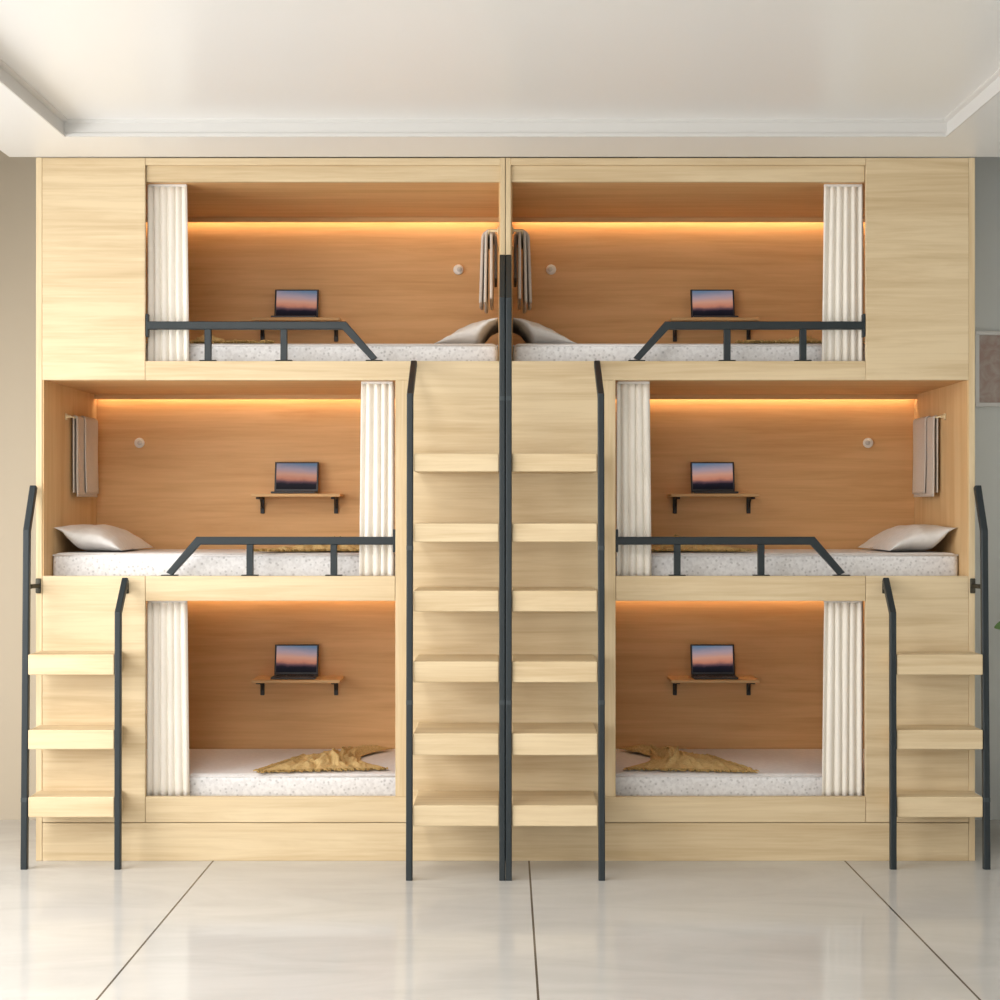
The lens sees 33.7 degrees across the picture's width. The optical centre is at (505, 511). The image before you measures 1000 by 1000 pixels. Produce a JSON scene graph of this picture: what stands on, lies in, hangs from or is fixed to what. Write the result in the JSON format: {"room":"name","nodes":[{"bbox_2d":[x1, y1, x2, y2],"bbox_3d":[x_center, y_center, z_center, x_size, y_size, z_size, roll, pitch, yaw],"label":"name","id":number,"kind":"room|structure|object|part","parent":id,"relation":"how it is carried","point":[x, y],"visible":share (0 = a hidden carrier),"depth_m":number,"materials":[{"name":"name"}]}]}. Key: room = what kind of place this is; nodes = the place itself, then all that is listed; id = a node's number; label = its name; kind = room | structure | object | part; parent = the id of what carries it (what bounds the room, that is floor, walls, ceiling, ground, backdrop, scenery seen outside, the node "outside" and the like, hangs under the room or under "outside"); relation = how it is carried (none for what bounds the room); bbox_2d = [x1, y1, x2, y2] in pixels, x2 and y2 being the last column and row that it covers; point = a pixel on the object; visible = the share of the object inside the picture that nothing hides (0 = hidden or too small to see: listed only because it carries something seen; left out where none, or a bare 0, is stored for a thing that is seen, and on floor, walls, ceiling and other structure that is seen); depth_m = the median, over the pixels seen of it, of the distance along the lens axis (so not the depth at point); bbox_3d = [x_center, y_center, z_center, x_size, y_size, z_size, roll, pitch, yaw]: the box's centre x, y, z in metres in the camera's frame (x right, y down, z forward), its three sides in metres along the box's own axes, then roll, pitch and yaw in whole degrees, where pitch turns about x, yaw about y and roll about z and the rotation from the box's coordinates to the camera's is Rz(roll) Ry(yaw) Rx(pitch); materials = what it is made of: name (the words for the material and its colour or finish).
{"room":"dormitory","nodes":[
{"label":"dormitory","id":0,"kind":"room"},
{"bbox_2d":[0,820,999,999],"bbox_3d":[-0.275,1.446,2.542,6.650,0.100,10.285,0,0,0],"label":"floor","id":1,"kind":"structure","parent":0,"point":[70,930],"depth_m":5.53,"materials":[{"name":"tile"}]},
{"bbox_2d":[36,158,504,860],"bbox_3d":[-0.940,-0.011,7.041,1.877,2.814,0.882,0,0,0],"label":"bunk bed","id":2,"kind":"object","parent":1,"relation":"on","point":[381,241],"depth_m":6.61,"materials":[{"name":"brown wood"}]},
{"bbox_3d":[-1.866,-0.011,7.041,0.024,2.814,0.882,0,0,0],"label":"panel","id":3,"kind":"part","parent":2,"relation":"part of","materials":[{"name":"brown wood"}]},
{"bbox_2d":[65,413,75,419],"bbox_3d":[-1.835,-0.401,7.145,0.024,0.028,0.452,0,0,0],"label":"towel bar","id":4,"kind":"object","parent":2,"relation":"attached to","point":[67,416],"visible":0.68,"depth_m":6.93,"materials":[{"name":"beige"}]},
{"bbox_2d":[73,415,98,496],"bbox_3d":[-1.824,-0.241,7.175,0.035,0.350,0.358,0,0,0],"label":"hanging towel","id":5,"kind":"object","parent":4,"relation":"hanging from","point":[85,429],"visible":1,"depth_m":7.12,"materials":[{"name":"beige fabric"}]},
{"bbox_2d":[20,485,128,869],"bbox_3d":[-1.699,0.645,6.519,0.392,1.502,0.160,0,0,0],"label":"ladder","id":6,"kind":"object","parent":2,"relation":"attached to","point":[41,803],"visible":1,"depth_m":6.45,"materials":[{"name":"beige wood"}]},
{"bbox_3d":[-1.881,0.645,6.515,0.026,1.502,0.151,0,0,0],"label":"rail","id":7,"kind":"part","parent":6,"relation":"part of","materials":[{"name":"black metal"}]},
{"bbox_3d":[-1.516,0.829,6.514,0.025,1.135,0.149,0,0,0],"label":"rail","id":8,"kind":"part","parent":6,"relation":"part of","materials":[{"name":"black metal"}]},
{"bbox_3d":[-1.648,-0.972,6.610,0.411,0.889,0.020,0,0,0],"label":"storage panel","id":9,"kind":"part","parent":2,"relation":"part of","materials":[{"name":"brown wood"}]},
{"bbox_3d":[-1.647,0.749,6.615,0.411,0.986,0.029,0,0,0],"label":"step panel","id":10,"kind":"part","parent":2,"relation":"part of","materials":[{"name":"brown wood"}]},
{"bbox_2d":[134,438,144,447],"bbox_3d":[-1.653,-0.312,7.446,0.046,0.046,0.026,0,0,0],"label":"light","id":11,"kind":"object","parent":2,"relation":"attached to","point":[139,442],"visible":1,"depth_m":7.44,"materials":[{"name":"white plastic"}]},
{"bbox_2d":[147,184,188,360],"bbox_3d":[-1.362,-0.958,6.669,0.169,0.732,0.021,0,0,0],"label":"curtain","id":12,"kind":"object","parent":2,"relation":"hanging from","point":[167,215],"visible":0.94,"depth_m":6.66,"materials":[{"name":"beige fabric"}]},
{"bbox_2d":[147,601,189,795],"bbox_3d":[-1.362,0.754,6.669,0.169,0.796,0.019,0,0,0],"label":"curtain","id":13,"kind":"object","parent":2,"relation":"hanging from","point":[167,621],"visible":0.98,"depth_m":6.66,"materials":[{"name":"beige fabric"}]},
{"bbox_2d":[52,549,358,575],"bbox_3d":[-0.938,0.226,7.079,1.816,0.118,0.739,0,0,0],"label":"mattress","id":14,"kind":"object","parent":2,"relation":"on","point":[137,562],"visible":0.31,"depth_m":6.71,"materials":[{"name":"white fabric"}]},
{"bbox_2d":[54,524,152,550],"bbox_3d":[-1.706,0.108,7.044,0.275,0.113,0.632,0,0,0],"label":"pillow","id":15,"kind":"object","parent":14,"relation":"on","point":[88,537],"visible":1,"depth_m":6.82,"materials":[{"name":"white fabric"}]},
{"bbox_2d":[254,536,359,551],"bbox_3d":[-0.753,0.131,7.024,0.586,0.063,0.650,0,0,0],"label":"throw blanket","id":16,"kind":"object","parent":14,"relation":"on","point":[297,548],"visible":0.64,"depth_m":6.82,"materials":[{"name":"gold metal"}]},
{"bbox_3d":[-1.192,-0.670,6.615,0.026,0.124,0.026,0,0,0],"label":"post","id":17,"kind":"part","parent":2,"relation":"part of","materials":[{"name":"grey metal"}]},
{"bbox_3d":[-1.024,0.191,6.615,0.026,0.122,0.026,0,0,0],"label":"post","id":18,"kind":"part","parent":2,"relation":"part of","materials":[{"name":"grey metal"}]},
{"bbox_3d":[-0.966,-0.699,6.615,0.948,0.188,0.029,0,0,0],"label":"guard rail","id":19,"kind":"part","parent":2,"relation":"part of","materials":[{"name":"black metal"}]},
{"bbox_3d":[-0.911,0.162,6.615,0.938,0.186,0.029,0,0,0],"label":"guard rail","id":20,"kind":"part","parent":2,"relation":"part of","materials":[{"name":"black metal"}]},
{"bbox_3d":[-0.888,-0.670,6.615,0.026,0.124,0.026,0,0,0],"label":"post","id":21,"kind":"part","parent":2,"relation":"part of","materials":[{"name":"grey metal"}]},
{"bbox_2d":[189,749,394,795],"bbox_3d":[-0.938,1.117,7.079,1.816,0.104,0.739,0,0,0],"label":"mattress","id":22,"kind":"object","parent":2,"relation":"on","point":[212,772],"visible":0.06,"depth_m":6.71,"materials":[{"name":"white fabric"}]},
{"bbox_2d":[253,745,392,772],"bbox_3d":[-0.766,1.030,7.026,0.577,0.064,0.692,0,0,0],"label":"throw blanket","id":23,"kind":"object","parent":22,"relation":"on","point":[348,758],"visible":1,"depth_m":6.87,"materials":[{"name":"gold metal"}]},
{"bbox_2d":[252,317,341,341],"bbox_3d":[-0.923,-0.813,7.362,0.390,0.088,0.194,0,0,0],"label":"wall shelf","id":24,"kind":"object","parent":2,"relation":"attached to","point":[262,332],"visible":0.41,"depth_m":7.27,"materials":[{"name":"brown wood"}]},
{"bbox_2d":[271,290,318,316],"bbox_3d":[-0.938,-0.930,7.356,0.197,0.143,0.147,0,0,0],"label":"laptop","id":25,"kind":"object","parent":24,"relation":"on","point":[288,303],"visible":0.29,"depth_m":7.41,"materials":[{"name":"grey"}]},
{"bbox_2d":[252,676,343,694],"bbox_3d":[-0.923,0.784,7.362,0.390,0.088,0.194,0,0,0],"label":"wall shelf","id":26,"kind":"object","parent":2,"relation":"attached to","point":[261,680],"visible":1,"depth_m":7.29,"materials":[{"name":"brown wood"}]},
{"bbox_2d":[271,644,318,678],"bbox_3d":[-0.938,0.667,7.356,0.197,0.143,0.147,0,0,0],"label":"laptop","id":27,"kind":"object","parent":26,"relation":"on","point":[292,661],"visible":1,"depth_m":7.41,"materials":[{"name":"grey plastic"}]},
{"bbox_2d":[252,494,343,513],"bbox_3d":[-0.923,-0.037,7.362,0.390,0.088,0.194,0,0,0],"label":"wall shelf","id":28,"kind":"object","parent":2,"relation":"attached to","point":[258,496],"visible":1,"depth_m":7.26,"materials":[{"name":"brown wood"}]},
{"bbox_2d":[271,462,318,493],"bbox_3d":[-0.938,-0.153,7.356,0.197,0.143,0.147,0,0,0],"label":"laptop","id":29,"kind":"object","parent":28,"relation":"on","point":[290,477],"visible":1,"depth_m":7.41,"materials":[{"name":"grey plastic"}]},
{"bbox_2d":[146,344,498,360],"bbox_3d":[-0.938,-0.631,7.079,1.816,0.112,0.739,0,0,0],"label":"mattress","id":30,"kind":"object","parent":2,"relation":"on","point":[220,352],"visible":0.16,"depth_m":6.71,"materials":[{"name":"white fabric"}]},
{"bbox_2d":[146,334,274,343],"bbox_3d":[-1.264,-0.723,7.028,0.640,0.064,0.645,0,0,0],"label":"throw blanket","id":31,"kind":"object","parent":30,"relation":"on","point":[200,340],"visible":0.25,"depth_m":6.78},
{"bbox_2d":[434,318,498,343],"bbox_3d":[-0.164,-0.751,7.088,0.265,0.124,0.575,0,0,0],"label":"pillow","id":32,"kind":"object","parent":30,"relation":"on","point":[479,332],"visible":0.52,"depth_m":6.85,"materials":[{"name":"white fabric"}]},
{"bbox_3d":[-0.731,-1.402,7.041,1.420,0.029,0.882,0,0,0],"label":"panel","id":33,"kind":"part","parent":2,"relation":"part of","materials":[{"name":"brown wood"}]},
{"bbox_3d":[-0.688,0.191,6.615,0.026,0.122,0.026,0,0,0],"label":"post","id":34,"kind":"part","parent":2,"relation":"part of","materials":[{"name":"grey metal"}]},
{"bbox_2d":[359,381,394,575],"bbox_3d":[-0.520,-0.130,6.669,0.142,0.796,0.018,0,0,0],"label":"curtain","id":35,"kind":"object","parent":2,"relation":"hanging from","point":[377,447],"visible":0.98,"depth_m":6.66,"materials":[{"name":"beige fabric"}]},
{"bbox_3d":[-0.409,0.306,6.615,0.062,1.667,0.029,0,0,0],"label":"post","id":36,"kind":"part","parent":2,"relation":"part of","materials":[{"name":"brown wood"}]},
{"bbox_2d":[406,255,504,880],"bbox_3d":[-0.189,0.186,6.422,0.378,2.421,0.355,0,0,0],"label":"ladder","id":37,"kind":"object","parent":2,"relation":"attached to","point":[430,808],"visible":1,"depth_m":6.28,"materials":[{"name":"beige wood"}]},
{"bbox_3d":[-0.365,0.397,6.415,0.025,2.000,0.341,0,0,0],"label":"rail","id":38,"kind":"part","parent":37,"relation":"part of","materials":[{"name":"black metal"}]},
{"bbox_3d":[-0.012,0.186,6.416,0.024,2.421,0.343,0,0,0],"label":"rail","id":39,"kind":"part","parent":37,"relation":"part of","materials":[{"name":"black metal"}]},
{"bbox_3d":[-0.200,0.396,6.615,0.354,2.000,0.029,0,0,0],"label":"stair panel","id":40,"kind":"part","parent":2,"relation":"part of","materials":[{"name":"brown wood"}]},
{"bbox_2d":[453,264,463,274],"bbox_3d":[-0.212,-1.094,7.446,0.046,0.046,0.026,0,0,0],"label":"light","id":41,"kind":"object","parent":2,"relation":"attached to","point":[458,269],"visible":1,"depth_m":7.44,"materials":[{"name":"white plastic"}]},
{"bbox_2d":[488,227,498,251],"bbox_3d":[-0.051,-1.171,7.103,0.046,0.028,0.506,0,0,0],"label":"towel bar","id":42,"kind":"object","parent":2,"relation":"attached to","point":[489,230],"visible":0.8,"depth_m":6.89,"materials":[{"name":"beige"}]},
{"bbox_2d":[479,229,496,312],"bbox_3d":[-0.075,-1.044,7.133,0.078,0.322,0.412,0,0,0],"label":"hanging towel","id":43,"kind":"object","parent":42,"relation":"hanging from","point":[484,259],"visible":0.98,"depth_m":7.05,"materials":[{"name":"beige fabric"}]},
{"bbox_3d":[-0.011,-0.011,7.041,0.020,2.814,0.882,0,0,0],"label":"partition panel","id":44,"kind":"part","parent":2,"relation":"part of","materials":[{"name":"brown wood"}]},
{"bbox_2d":[506,255,604,880],"bbox_3d":[0.189,0.186,6.422,0.378,2.421,0.355,0,0,0],"label":"ladder","id":45,"kind":"object","parent":1,"relation":"on","point":[523,808],"visible":1,"depth_m":6.29,"materials":[{"name":"beige wood"}]},
{"bbox_3d":[0.012,0.186,6.416,0.024,2.421,0.343,0,0,0],"label":"rail","id":46,"kind":"part","parent":45,"relation":"part of","materials":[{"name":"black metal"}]},
{"bbox_3d":[0.365,0.397,6.415,0.025,2.000,0.341,0,0,0],"label":"rail","id":47,"kind":"part","parent":45,"relation":"part of","materials":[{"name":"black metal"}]},
{"bbox_2d":[506,158,974,860],"bbox_3d":[0.940,-0.011,7.041,1.877,2.814,0.882,0,0,0],"label":"bunk bed","id":48,"kind":"object","parent":1,"relation":"on","point":[627,241],"depth_m":6.61,"materials":[{"name":"brown wood"}]},
{"bbox_3d":[0.011,-0.011,7.041,0.020,2.814,0.882,0,0,0],"label":"partition panel","id":49,"kind":"part","parent":48,"relation":"part of","materials":[{"name":"brown wood"}]},
{"bbox_2d":[512,227,522,251],"bbox_3d":[0.051,-1.171,7.103,0.046,0.028,0.506,0,0,0],"label":"towel bar","id":50,"kind":"object","parent":48,"relation":"attached to","point":[513,230],"visible":0.86,"depth_m":6.89,"materials":[{"name":"beige"}]},
{"bbox_2d":[514,229,531,312],"bbox_3d":[0.075,-1.044,7.133,0.078,0.322,0.412,0,0,0],"label":"hanging towel","id":51,"kind":"object","parent":50,"relation":"hanging from","point":[526,259],"visible":0.98,"depth_m":7.05,"materials":[{"name":"beige fabric"}]},
{"bbox_2d":[546,264,555,274],"bbox_3d":[0.206,-1.094,7.446,0.046,0.046,0.026,0,0,0],"label":"light","id":52,"kind":"object","parent":48,"relation":"attached to","point":[550,269],"visible":1,"depth_m":7.44,"materials":[{"name":"white plastic"}]},
{"bbox_3d":[0.200,0.396,6.615,0.354,2.000,0.029,0,0,0],"label":"stair panel","id":53,"kind":"part","parent":48,"relation":"part of","materials":[{"name":"brown wood"}]},
{"bbox_3d":[0.409,0.306,6.615,0.062,1.667,0.029,0,0,0],"label":"post","id":54,"kind":"part","parent":48,"relation":"part of","materials":[{"name":"brown wood"}]},
{"bbox_2d":[617,381,651,575],"bbox_3d":[0.520,-0.130,6.669,0.142,0.796,0.019,0,0,0],"label":"curtain","id":55,"kind":"object","parent":48,"relation":"hanging from","point":[633,397],"visible":0.98,"depth_m":6.66,"materials":[{"name":"beige fabric"}]},
{"bbox_3d":[0.688,0.191,6.615,0.026,0.122,0.026,0,0,0],"label":"post","id":56,"kind":"part","parent":48,"relation":"part of","materials":[{"name":"grey metal"}]},
{"bbox_2d":[512,344,864,360],"bbox_3d":[0.938,-0.631,7.079,1.816,0.112,0.739,0,0,0],"label":"mattress","id":57,"kind":"object","parent":48,"relation":"on","point":[521,352],"visible":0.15,"depth_m":6.71,"materials":[{"name":"white fabric"}]},
{"bbox_2d":[512,318,576,343],"bbox_3d":[0.164,-0.751,7.088,0.265,0.124,0.575,0,0,0],"label":"pillow","id":58,"kind":"object","parent":57,"relation":"on","point":[530,332],"visible":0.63,"depth_m":6.85,"materials":[{"name":"white fabric"}]},
{"bbox_2d":[735,336,864,343],"bbox_3d":[1.263,-0.724,7.028,0.642,0.065,0.644,0,0,0],"label":"throw blanket","id":59,"kind":"object","parent":57,"relation":"on","point":[795,340],"visible":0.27,"depth_m":6.77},
{"bbox_3d":[0.731,-1.402,7.041,1.420,0.029,0.882,0,0,0],"label":"panel","id":60,"kind":"part","parent":48,"relation":"part of","materials":[{"name":"brown wood"}]},
{"bbox_2d":[667,676,758,694],"bbox_3d":[0.923,0.784,7.362,0.390,0.088,0.194,0,0,0],"label":"wall shelf","id":61,"kind":"object","parent":48,"relation":"attached to","point":[675,680],"visible":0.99,"depth_m":7.29,"materials":[{"name":"brown wood"}]},
{"bbox_2d":[690,644,737,678],"bbox_3d":[0.930,0.667,7.356,0.197,0.143,0.147,0,0,0],"label":"laptop","id":62,"kind":"object","parent":61,"relation":"on","point":[708,661],"visible":1,"depth_m":7.41,"materials":[{"name":"grey plastic"}]},
{"bbox_2d":[667,494,758,513],"bbox_3d":[0.923,-0.037,7.362,0.390,0.088,0.194,0,0,0],"label":"wall shelf","id":63,"kind":"object","parent":48,"relation":"attached to","point":[675,496],"visible":1,"depth_m":7.26,"materials":[{"name":"brown wood"}]},
{"bbox_2d":[690,462,737,493],"bbox_3d":[0.930,-0.153,7.356,0.197,0.143,0.147,0,0,0],"label":"laptop","id":64,"kind":"object","parent":63,"relation":"on","point":[706,477],"visible":1,"depth_m":7.41,"materials":[{"name":"grey plastic"}]},
{"bbox_2d":[669,317,758,341],"bbox_3d":[0.923,-0.813,7.362,0.390,0.088,0.194,0,0,0],"label":"wall shelf","id":65,"kind":"object","parent":48,"relation":"attached to","point":[748,332],"visible":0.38,"depth_m":7.27,"materials":[{"name":"brown wood"}]},
{"bbox_2d":[690,290,737,316],"bbox_3d":[0.930,-0.930,7.356,0.197,0.143,0.147,0,0,0],"label":"laptop","id":66,"kind":"object","parent":65,"relation":"on","point":[704,303],"visible":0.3,"depth_m":7.41,"materials":[{"name":"grey"}]},
{"bbox_3d":[0.888,-0.670,6.615,0.026,0.124,0.026,0,0,0],"label":"post","id":67,"kind":"part","parent":48,"relation":"part of","materials":[{"name":"grey metal"}]},
{"bbox_3d":[0.911,0.162,6.615,0.938,0.186,0.029,0,0,0],"label":"guard rail","id":68,"kind":"part","parent":48,"relation":"part of","materials":[{"name":"black metal"}]},
{"bbox_2d":[616,749,863,795],"bbox_3d":[0.938,1.117,7.079,1.816,0.104,0.739,0,0,0],"label":"mattress","id":69,"kind":"object","parent":48,"relation":"on","point":[782,772],"visible":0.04,"depth_m":6.71,"materials":[{"name":"white fabric"}]},
{"bbox_2d":[618,744,758,772],"bbox_3d":[0.768,1.028,7.027,0.580,0.067,0.689,0,0,0],"label":"throw blanket","id":70,"kind":"object","parent":69,"relation":"on","point":[666,758],"visible":1,"depth_m":6.88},
{"bbox_3d":[0.966,-0.699,6.615,0.948,0.188,0.029,0,0,0],"label":"guard rail","id":71,"kind":"part","parent":48,"relation":"part of","materials":[{"name":"black metal"}]},
{"bbox_3d":[1.024,0.191,6.615,0.026,0.122,0.026,0,0,0],"label":"post","id":72,"kind":"part","parent":48,"relation":"part of","materials":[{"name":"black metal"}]},
{"bbox_2d":[616,549,958,575],"bbox_3d":[0.938,0.226,7.079,1.816,0.118,0.739,0,0,0],"label":"mattress","id":73,"kind":"object","parent":48,"relation":"on","point":[778,562],"visible":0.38,"depth_m":6.71,"materials":[{"name":"white fabric"}]},
{"bbox_2d":[651,534,756,551],"bbox_3d":[0.748,0.128,7.027,0.601,0.068,0.647,0,0,0],"label":"throw blanket","id":74,"kind":"object","parent":73,"relation":"on","point":[703,548],"visible":0.64,"depth_m":6.81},
{"bbox_2d":[858,524,954,550],"bbox_3d":[1.706,0.109,7.044,0.275,0.112,0.632,0,0,0],"label":"pillow","id":75,"kind":"object","parent":73,"relation":"on","point":[914,537],"visible":1,"depth_m":6.82,"materials":[{"name":"white fabric"}]},
{"bbox_3d":[1.192,-0.670,6.615,0.026,0.124,0.026,0,0,0],"label":"post","id":76,"kind":"part","parent":48,"relation":"part of","materials":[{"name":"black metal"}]},
{"bbox_2d":[822,601,862,795],"bbox_3d":[1.362,0.754,6.669,0.169,0.796,0.018,0,0,0],"label":"curtain","id":77,"kind":"object","parent":48,"relation":"hanging from","point":[842,743],"visible":1,"depth_m":6.67,"materials":[{"name":"beige fabric"}]},
{"bbox_2d":[822,184,862,360],"bbox_3d":[1.362,-0.958,6.668,0.169,0.732,0.021,0,0,0],"label":"curtain","id":78,"kind":"object","parent":48,"relation":"hanging from","point":[843,203],"visible":0.97,"depth_m":6.66,"materials":[{"name":"beige fabric"}]},
{"bbox_2d":[863,438,872,447],"bbox_3d":[1.637,-0.312,7.446,0.046,0.046,0.026,0,0,0],"label":"light","id":79,"kind":"object","parent":48,"relation":"attached to","point":[868,442],"visible":1,"depth_m":7.44,"materials":[{"name":"white plastic"}]},
{"bbox_3d":[1.647,0.749,6.615,0.411,0.986,0.029,0,0,0],"label":"step panel","id":80,"kind":"part","parent":48,"relation":"part of","materials":[{"name":"brown wood"}]},
{"bbox_3d":[1.648,-0.972,6.610,0.411,0.889,0.020,0,0,0],"label":"storage panel","id":81,"kind":"part","parent":48,"relation":"part of","materials":[{"name":"brown wood"}]},
{"bbox_2d":[882,485,990,869],"bbox_3d":[1.699,0.645,6.519,0.392,1.502,0.160,0,0,0],"label":"ladder","id":82,"kind":"object","parent":48,"relation":"attached to","point":[900,803],"visible":1,"depth_m":6.45,"materials":[{"name":"beige wood"}]},
{"bbox_3d":[1.516,0.829,6.514,0.025,1.135,0.149,0,0,0],"label":"rail","id":83,"kind":"part","parent":82,"relation":"part of","materials":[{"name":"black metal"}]},
{"bbox_3d":[1.881,0.645,6.515,0.026,1.502,0.151,0,0,0],"label":"rail","id":84,"kind":"part","parent":82,"relation":"part of","materials":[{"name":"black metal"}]},
{"bbox_2d":[935,413,945,419],"bbox_3d":[1.835,-0.401,7.145,0.024,0.028,0.452,0,0,0],"label":"towel bar","id":85,"kind":"object","parent":48,"relation":"attached to","point":[943,416],"visible":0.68,"depth_m":6.93,"materials":[{"name":"beige"}]},
{"bbox_2d":[912,415,937,496],"bbox_3d":[1.824,-0.241,7.175,0.035,0.350,0.358,0,0,0],"label":"hanging towel","id":86,"kind":"object","parent":85,"relation":"hanging from","point":[925,429],"visible":1,"depth_m":7.12,"materials":[{"name":"beige fabric"}]},
{"bbox_3d":[1.866,-0.011,7.041,0.024,2.814,0.882,0,0,0],"label":"panel","id":87,"kind":"part","parent":48,"relation":"part of","materials":[{"name":"brown wood"}]},
{"bbox_2d":[994,621,999,629],"bbox_3d":[2.319,0.813,6.978,0.431,1.166,0.382,0,0,26],"label":"potted plant","id":88,"kind":"object","parent":1,"relation":"on","point":[997,626],"visible":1,"depth_m":6.91,"materials":[{"name":"green plant"}]},
{"bbox_2d":[0,0,999,156],"bbox_3d":[-0.275,-1.622,2.542,6.650,0.404,10.285,0,0,0],"label":"ceiling","id":89,"kind":"structure","parent":0,"point":[89,59],"depth_m":5.50,"materials":[{"name":"white paint"}]},
{"bbox_2d":[0,59,66,136],"bbox_3d":[-1.673,-1.452,1.934,0.038,0.064,8.668,0,0,0],"label":"trim","id":90,"kind":"structure","parent":89,"relation":"attached to","point":[9,78],"depth_m":5.80,"materials":[{"name":"white paint"}]},
{"bbox_2d":[64,119,946,136],"bbox_3d":[0.000,-1.452,6.249,3.384,0.064,0.038,0,0,0],"label":"trim","id":91,"kind":"structure","parent":89,"relation":"attached to","point":[72,127],"depth_m":6.25,"materials":[{"name":"white paint"}]},
{"bbox_2d":[944,69,999,136],"bbox_3d":[1.673,-1.452,1.934,0.038,0.064,8.668,0,0,0],"label":"trim","id":92,"kind":"structure","parent":89,"relation":"attached to","point":[990,88],"depth_m":5.87,"materials":[{"name":"white paint"}]},
{"bbox_2d":[0,151,999,819],"bbox_3d":[-0.275,-0.164,7.560,6.650,3.120,0.150,0,0,0],"label":"wall","id":93,"kind":"structure","parent":0,"point":[17,174],"depth_m":7.48,"materials":[{"name":"beige paint"}]},
{"bbox_2d":[975,331,999,406],"bbox_3d":[2.470,-0.648,7.472,0.690,0.341,0.024,0,0,0],"label":"framed picture","id":94,"kind":"object","parent":93,"relation":"attached to","point":[987,343],"visible":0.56,"depth_m":7.47,"materials":[{"name":"white"}]}
]}

